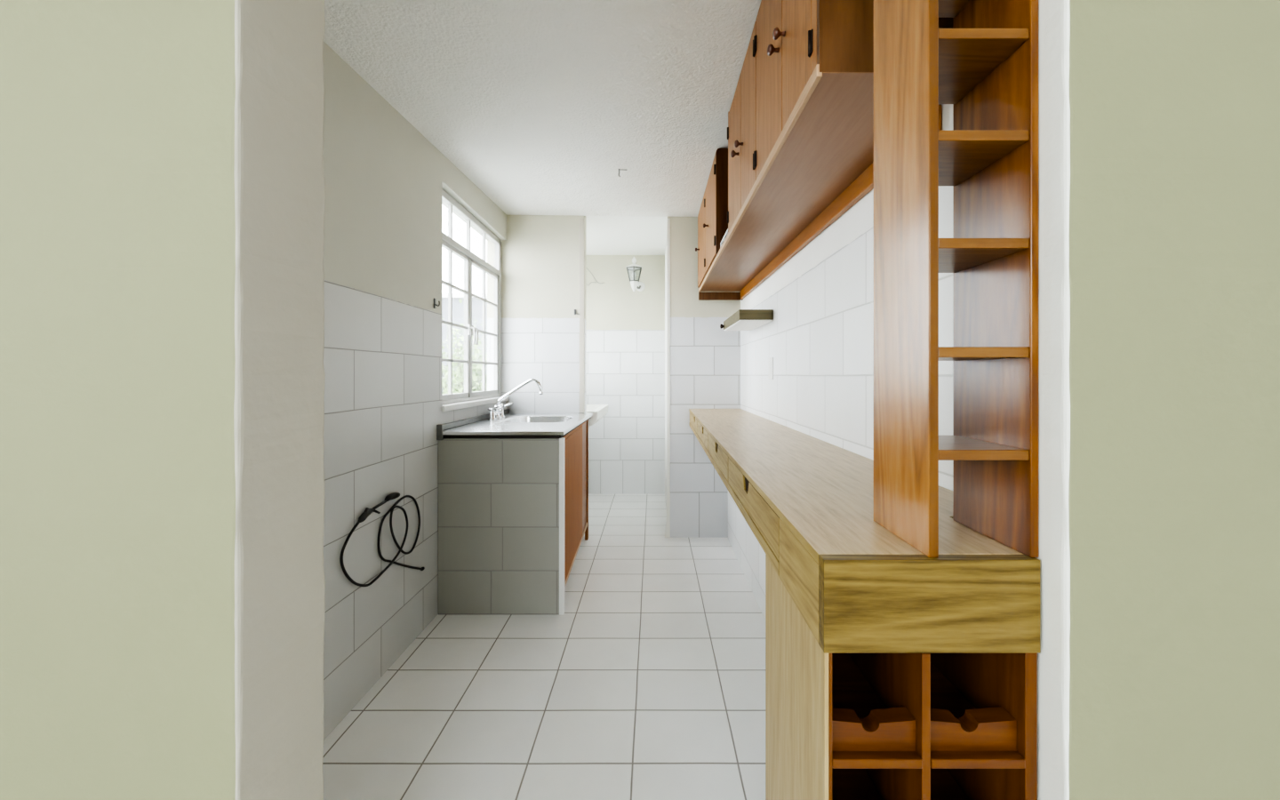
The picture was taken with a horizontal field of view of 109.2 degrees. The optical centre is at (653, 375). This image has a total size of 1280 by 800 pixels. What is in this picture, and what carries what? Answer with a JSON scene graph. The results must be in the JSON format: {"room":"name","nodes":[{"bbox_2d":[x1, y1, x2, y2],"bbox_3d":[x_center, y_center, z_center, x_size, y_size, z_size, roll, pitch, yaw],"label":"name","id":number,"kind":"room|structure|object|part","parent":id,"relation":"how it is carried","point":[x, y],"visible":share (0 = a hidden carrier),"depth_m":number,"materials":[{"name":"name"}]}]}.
{"room":"kitchen","nodes":[
{"label":"kitchen","id":0,"kind":"room"},
{"bbox_2d":[322,41,506,740],"bbox_3d":[-1.175,-0.080,2.083,0.150,2.600,2.675,0,0,0],"label":"wall","id":1,"kind":"structure","parent":0,"point":[385,182],"depth_m":1.81,"materials":[{"name":"white tile"}]},
{"bbox_2d":[339,492,424,586],"bbox_3d":[-1.088,0.703,1.865,0.038,0.428,0.564,0,0,0],"label":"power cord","id":2,"kind":"object","parent":1,"relation":"hanging from","point":[367,512],"visible":1,"depth_m":1.85,"materials":[{"name":"black rubber"}]},
{"bbox_2d":[433,297,439,308],"bbox_3d":[-1.085,-0.360,2.285,0.029,0.050,0.016,0,0,0],"label":"wall hook","id":3,"kind":"object","parent":1,"relation":"attached to","point":[435,304],"visible":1,"depth_m":2.28,"materials":[{"name":"grey metal"}]},
{"bbox_2d":[441,189,508,411],"bbox_3d":[-1.169,-0.409,2.894,0.162,1.202,1.049,0,0,0],"label":"window","id":4,"kind":"structure","parent":1,"relation":"in","point":[471,252],"depth_m":2.83,"materials":[{"name":"white paint"}]},
{"bbox_3d":[-1.159,-0.298,2.620,0.003,0.852,0.417,0,0,0],"label":"pane","id":5,"kind":"part","parent":4,"relation":"part of","materials":[{"name":"clear glass"}]},
{"bbox_3d":[-1.159,-0.870,2.886,0.003,0.216,0.984,0,0,0],"label":"pane","id":6,"kind":"part","parent":4,"relation":"part of","materials":[{"name":"clear glass"}]},
{"bbox_3d":[-1.126,-0.252,2.827,0.045,0.126,0.024,0,0,0],"label":"handle","id":7,"kind":"part","parent":4,"relation":"part of","materials":[{"name":"white paint"}]},
{"bbox_3d":[-1.126,-0.252,2.871,0.045,0.126,0.024,0,0,0],"label":"handle","id":8,"kind":"part","parent":4,"relation":"part of","materials":[{"name":"white paint"}]},
{"bbox_3d":[-1.169,0.176,2.894,0.162,0.032,1.049,0,0,0],"label":"sill","id":9,"kind":"part","parent":4,"relation":"part of","materials":[{"name":"white paint"}]},
{"bbox_3d":[-1.159,-0.298,3.115,0.003,0.852,0.491,0,0,0],"label":"pane","id":10,"kind":"part","parent":4,"relation":"part of","materials":[{"name":"clear glass"}]},
{"bbox_2d":[323,0,761,216],"bbox_3d":[-0.223,-1.238,2.085,1.755,0.323,2.680,0,0,0],"label":"ceiling","id":11,"kind":"structure","parent":0,"point":[541,105],"depth_m":1.82,"materials":[{"name":"white paint"}]},
{"bbox_2d":[322,493,765,799],"bbox_3d":[0.000,1.280,1.100,4.200,0.120,7.600,0,0,0],"label":"floor","id":12,"kind":"structure","parent":0,"point":[649,684],"depth_m":1.73,"materials":[{"name":"tile"}]},
{"bbox_2d":[438,419,588,615],"bbox_3d":[-0.777,0.770,2.865,0.642,0.899,1.102,0,0,0],"label":"base cabinet","id":13,"kind":"object","parent":12,"relation":"on","point":[513,513],"visible":0.85,"depth_m":2.32,"materials":[{"name":"white tile"}]},
{"bbox_2d":[436,408,592,439],"bbox_3d":[-0.777,0.351,2.861,0.644,0.201,1.111,0,0,0],"label":"sink","id":14,"kind":"object","parent":13,"relation":"in","point":[513,425],"visible":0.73,"depth_m":2.49,"materials":[{"name":"metal"}]},
{"bbox_2d":[488,378,543,420],"bbox_3d":[-0.889,0.152,2.980,0.336,0.263,0.241,0,0,0],"label":"kitchen faucet","id":15,"kind":"object","parent":14,"relation":"on","point":[497,412],"visible":1,"depth_m":2.97,"materials":[{"name":"silver metal"}]},
{"bbox_3d":[-1.002,0.204,2.885,0.111,0.049,0.026,0,0,25],"label":"tap handle","id":16,"kind":"part","parent":15,"relation":"part of","materials":[{"name":"silver metal"}]},
{"bbox_3d":[-1.002,0.204,3.075,0.111,0.049,0.026,0,0,-25],"label":"tap handle","id":17,"kind":"part","parent":15,"relation":"part of","materials":[{"name":"silver metal"}]},
{"bbox_3d":[-0.878,0.119,2.980,0.315,0.196,0.025,0,0,0],"label":"spout","id":18,"kind":"part","parent":15,"relation":"part of","materials":[{"name":"silver metal"}]},
{"bbox_3d":[-0.782,0.314,2.868,0.624,0.018,1.088,0,0,0],"label":"support frame","id":19,"kind":"part","parent":14,"relation":"part of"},
{"bbox_3d":[-0.745,0.371,2.965,0.390,0.162,0.430,0,0,0],"label":"bowl","id":20,"kind":"part","parent":14,"relation":"part of","materials":[{"name":"metal"}]},
{"bbox_3d":[-0.468,0.770,2.329,0.024,0.899,0.031,0,0,0],"label":"corner post","id":21,"kind":"part","parent":13,"relation":"part of","materials":[{"name":"white paint"}]},
{"bbox_3d":[-0.480,0.713,2.711,0.018,0.745,0.730,0,0,-1],"label":"door","id":22,"kind":"part","parent":13,"relation":"part of","materials":[{"name":"brown wood"}]},
{"bbox_3d":[-0.486,0.331,2.853,0.020,0.017,1.016,0,0,-1],"label":"rail","id":23,"kind":"part","parent":13,"relation":"part of","materials":[{"name":"brown wood"}]},
{"bbox_3d":[-0.484,1.098,2.853,0.023,0.024,1.015,0,0,-1],"label":"rail","id":24,"kind":"part","parent":13,"relation":"part of","materials":[{"name":"brown wood"}]},
{"bbox_3d":[-0.498,0.713,3.219,0.020,0.745,0.283,0,0,-1],"label":"door","id":25,"kind":"part","parent":13,"relation":"part of","materials":[{"name":"brown wood"}]},
{"bbox_2d":[586,404,608,426],"bbox_3d":[-0.765,0.752,3.993,0.660,0.935,0.855,0,0,0],"label":"sink","id":26,"kind":"object","parent":12,"relation":"on","point":[598,411],"visible":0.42,"depth_m":3.83,"materials":[{"name":"ceramic"}]},
{"bbox_2d":[688,408,1040,799],"bbox_3d":[0.443,0.736,2.019,0.420,0.968,2.798,0,0,0],"label":"breakfast bar","id":27,"kind":"object","parent":12,"relation":"on","point":[837,580],"visible":0.97,"depth_m":0.70,"materials":[{"name":"brown wood"}]},
{"bbox_3d":[0.270,0.311,3.067,0.005,0.082,0.685,0,0,1],"label":"drawer","id":28,"kind":"part","parent":27,"relation":"part of","materials":[{"name":"brown wood"}]},
{"bbox_3d":[0.261,0.311,2.416,0.005,0.082,0.601,0,0,1],"label":"drawer","id":29,"kind":"part","parent":27,"relation":"part of","materials":[{"name":"brown wood"}]},
{"bbox_3d":[0.253,0.311,1.806,0.005,0.082,0.601,0,0,1],"label":"drawer","id":30,"kind":"part","parent":27,"relation":"part of","materials":[{"name":"brown wood"}]},
{"bbox_3d":[0.263,0.366,2.137,0.019,0.025,2.561,0,0,1],"label":"rail","id":31,"kind":"part","parent":27,"relation":"part of","materials":[{"name":"brown wood"}]},
{"bbox_3d":[0.245,0.311,1.179,0.005,0.082,0.633,0,0,1],"label":"drawer","id":32,"kind":"part","parent":27,"relation":"part of","materials":[{"name":"brown wood"}]},
{"bbox_3d":[0.239,0.800,0.795,0.006,0.841,0.346,0,0,1],"label":"panel","id":33,"kind":"part","parent":27,"relation":"part of","materials":[{"name":"brown wood"}]},
{"bbox_2d":[688,408,1023,563],"bbox_3d":[0.443,0.260,2.029,0.420,0.015,2.778,0,0,0],"label":"countertop","id":34,"kind":"structure","parent":27,"relation":"on","point":[822,491],"depth_m":1.00,"materials":[{"name":"brown wood"}]},
{"bbox_2d":[873,0,1038,557],"bbox_3d":[0.456,-0.463,0.709,0.152,1.430,0.163,0,0,0],"label":"shelving unit","id":35,"kind":"object","parent":27,"relation":"on","point":[985,66],"visible":1,"depth_m":0.68,"materials":[{"name":"brown wood"}]},
{"bbox_3d":[0.457,-0.622,0.706,0.126,0.014,0.154,0,0,0],"label":"shelf","id":36,"kind":"part","parent":35,"relation":"part of","materials":[{"name":"brown wood"}]},
{"bbox_3d":[0.457,0.111,0.706,0.126,0.014,0.154,0,0,0],"label":"shelf","id":37,"kind":"part","parent":35,"relation":"part of","materials":[{"name":"brown wood"}]},
{"bbox_3d":[0.457,-0.032,0.706,0.126,0.014,0.154,0,0,0],"label":"shelf","id":38,"kind":"part","parent":35,"relation":"part of","materials":[{"name":"brown wood"}]},
{"bbox_3d":[0.457,-0.183,0.706,0.126,0.014,0.154,0,0,0],"label":"shelf","id":39,"kind":"part","parent":35,"relation":"part of","materials":[{"name":"brown wood"}]},
{"bbox_3d":[0.457,-0.332,0.706,0.126,0.014,0.154,0,0,0],"label":"shelf","id":40,"kind":"part","parent":35,"relation":"part of","materials":[{"name":"brown wood"}]},
{"bbox_3d":[0.457,-0.473,0.706,0.126,0.014,0.154,0,0,0],"label":"shelf","id":41,"kind":"part","parent":35,"relation":"part of","materials":[{"name":"brown wood"}]},
{"bbox_2d":[828,653,1037,799],"bbox_3d":[0.384,0.800,0.795,0.286,0.840,0.342,0,0,0],"label":"wine rack","id":42,"kind":"object","parent":12,"relation":"on","point":[902,726],"visible":0.63,"depth_m":0.65,"materials":[{"name":"orange wood"}]},
{"bbox_2d":[832,767,968,799],"bbox_3d":[0.378,0.692,0.791,0.264,0.013,0.334,0,0,0],"label":"shelf","id":43,"kind":"object","parent":42,"relation":"attached to","point":[847,784],"depth_m":0.76,"materials":[{"name":"orange wood"}]},
{"bbox_2d":[500,215,740,537],"bbox_3d":[-0.225,-0.080,3.490,2.050,2.600,0.140,0,0,0],"label":"wall","id":44,"kind":"structure","parent":0,"point":[540,253],"depth_m":3.42,"materials":[{"name":"white tile"}]},
{"bbox_2d":[579,218,584,412],"bbox_3d":[-0.538,-0.446,3.428,0.036,1.458,0.024,0,0,0],"label":"trim","id":45,"kind":"structure","parent":44,"relation":"attached to","point":[581,220],"depth_m":3.42,"materials":[{"name":"white paint"}]},
{"bbox_2d":[664,218,670,537],"bbox_3d":[0.105,0.022,3.428,0.037,2.396,0.024,0,0,0],"label":"trim","id":46,"kind":"structure","parent":44,"relation":"attached to","point":[668,524],"depth_m":3.42,"materials":[{"name":"white paint"}]},
{"bbox_2d":[586,255,664,493],"bbox_3d":[-0.500,-0.080,4.740,1.500,2.600,0.120,0,0,0],"label":"wall","id":47,"kind":"structure","parent":0,"point":[626,327],"depth_m":4.68,"materials":[{"name":"white tile"}]},
{"bbox_2d":[625,256,645,291],"bbox_3d":[-0.179,-0.999,4.546,0.188,0.348,0.265,0,0,0],"label":"wall lantern","id":48,"kind":"object","parent":47,"relation":"attached to","point":[640,286],"visible":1,"depth_m":4.48,"materials":[{"name":"white paint"}]},
{"bbox_3d":[-0.135,-0.910,4.668,0.100,0.100,0.022,0,0,0],"label":"wall plate","id":49,"kind":"part","parent":48,"relation":"part of","materials":[{"name":"white paint"}]},
{"bbox_2d":[585,216,666,255],"bbox_3d":[-0.500,-1.317,4.113,1.500,0.166,1.374,0,0,0],"label":"ceiling","id":50,"kind":"structure","parent":0,"point":[605,235],"depth_m":4.04,"materials":[{"name":"white paint"}]},
{"bbox_2d":[0,0,1279,799],"bbox_3d":[0.000,0.020,0.697,4.200,2.400,0.222,0,0,0],"label":"wall","id":51,"kind":"structure","parent":0,"point":[163,202],"depth_m":0.59,"materials":[{"name":"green paint"}]},
{"bbox_2d":[664,240,666,508],"bbox_3d":[0.184,-0.080,4.120,0.132,2.600,1.120,0,0,0],"label":"wall","id":52,"kind":"structure","parent":0,"point":[666,240],"depth_m":4.17,"materials":[{"name":"white paint"}]},
{"bbox_2d":[728,491,765,618],"bbox_3d":[0.607,0.800,2.195,0.097,0.839,2.450,0,0,0],"label":"wall","id":53,"kind":"structure","parent":0,"point":[749,553],"depth_m":2.68,"materials":[{"name":"white tile"}]},
{"bbox_2d":[740,104,952,490],"bbox_3d":[0.728,-0.080,2.114,0.145,2.600,2.613,0,0,0],"label":"wall","id":54,"kind":"structure","parent":0,"point":[819,339],"depth_m":1.70,"materials":[{"name":"white tile"}]},
{"bbox_2d":[695,148,727,287],"bbox_3d":[0.473,-0.905,2.845,0.358,0.546,0.969,0,0,0],"label":"upper cabinet","id":55,"kind":"object","parent":54,"relation":"attached to","point":[712,217],"visible":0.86,"depth_m":2.47,"materials":[{"name":"brown wood"}]},
{"bbox_3d":[0.334,-0.902,3.086,0.015,0.528,0.480,0,0,0],"label":"door","id":56,"kind":"part","parent":55,"relation":"part of","materials":[{"name":"orange wood"}]},
{"bbox_3d":[0.334,-0.902,2.611,0.015,0.528,0.463,0,0,0],"label":"door","id":57,"kind":"part","parent":55,"relation":"part of","materials":[{"name":"orange wood"}]},
{"bbox_3d":[0.489,-0.905,2.369,0.326,0.546,0.016,0,0,0],"label":"panel","id":58,"kind":"part","parent":55,"relation":"part of","materials":[{"name":"brown wood"}]},
{"bbox_2d":[720,309,773,330],"bbox_3d":[0.549,-0.328,2.767,0.210,0.063,0.566,0,0,0],"label":"wall shelf","id":59,"kind":"object","parent":54,"relation":"attached to","point":[742,319],"visible":1,"depth_m":2.52,"materials":[{"name":"white paint"}]},
{"bbox_2d":[698,64,941,300],"bbox_3d":[0.491,-0.589,2.126,0.321,0.082,2.408,0,0,0],"label":"shelf","id":60,"kind":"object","parent":54,"relation":"attached to","point":[820,164],"depth_m":1.43,"materials":[{"name":"brown wood"}]},
{"bbox_3d":[0.492,-0.576,3.320,0.320,0.056,0.020,0,0,0],"label":"rail","id":61,"kind":"part","parent":60,"relation":"part of","materials":[{"name":"brown wood"}]},
{"bbox_2d":[720,229,727,247],"bbox_3d":[0.350,-0.658,2.204,0.009,0.054,0.305,0,0,0],"label":"rail","id":62,"kind":"object","parent":60,"relation":"on","point":[726,232],"visible":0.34,"depth_m":2.25,"materials":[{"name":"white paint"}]},
{"bbox_3d":[0.641,-0.582,2.169,0.021,0.060,2.282,0,0,0],"label":"rail","id":63,"kind":"part","parent":60,"relation":"part of","materials":[{"name":"brown wood"}]},
{"bbox_2d":[727,0,952,231],"bbox_3d":[0.478,-0.895,1.484,0.348,0.565,1.127,0,0,0],"label":"upper cabinet","id":64,"kind":"object","parent":54,"relation":"attached to","point":[789,38],"visible":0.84,"depth_m":1.20,"materials":[{"name":"orange wood"}]},
{"bbox_3d":[0.344,-0.902,1.893,0.015,0.528,0.279,0,0,0],"label":"door","id":65,"kind":"part","parent":64,"relation":"part of","materials":[{"name":"orange wood"}]},
{"bbox_3d":[0.320,-0.870,1.790,0.032,0.027,0.027,0,0,0],"label":"knob","id":66,"kind":"part","parent":64,"relation":"part of","materials":[{"name":"brown wood"}]},
{"bbox_3d":[0.320,-0.870,1.712,0.032,0.027,0.027,0,0,0],"label":"knob","id":67,"kind":"part","parent":64,"relation":"part of","materials":[{"name":"brown wood"}]},
{"bbox_3d":[0.344,-0.902,1.623,0.015,0.528,0.254,0,0,0],"label":"door","id":68,"kind":"part","parent":64,"relation":"part of","materials":[{"name":"orange wood"}]},
{"bbox_3d":[0.344,-0.902,1.341,0.015,0.528,0.301,0,0,0],"label":"door","id":69,"kind":"part","parent":64,"relation":"part of","materials":[{"name":"orange wood"}]},
{"bbox_3d":[0.320,-0.870,1.218,0.032,0.027,0.027,0,0,0],"label":"knob","id":70,"kind":"part","parent":64,"relation":"part of","materials":[{"name":"brown wood"}]},
{"bbox_3d":[0.320,-0.870,1.160,0.032,0.027,0.027,0,0,0],"label":"knob","id":71,"kind":"part","parent":64,"relation":"part of","materials":[{"name":"brown wood"}]},
{"bbox_3d":[0.344,-0.902,1.079,0.015,0.528,0.219,0,0,0],"label":"door","id":72,"kind":"part","parent":64,"relation":"part of","materials":[{"name":"orange wood"}]},
{"bbox_3d":[0.494,-0.895,0.929,0.316,0.565,0.016,0,0,0],"label":"panel","id":73,"kind":"part","parent":64,"relation":"part of","materials":[{"name":"brown wood"}]}
]}

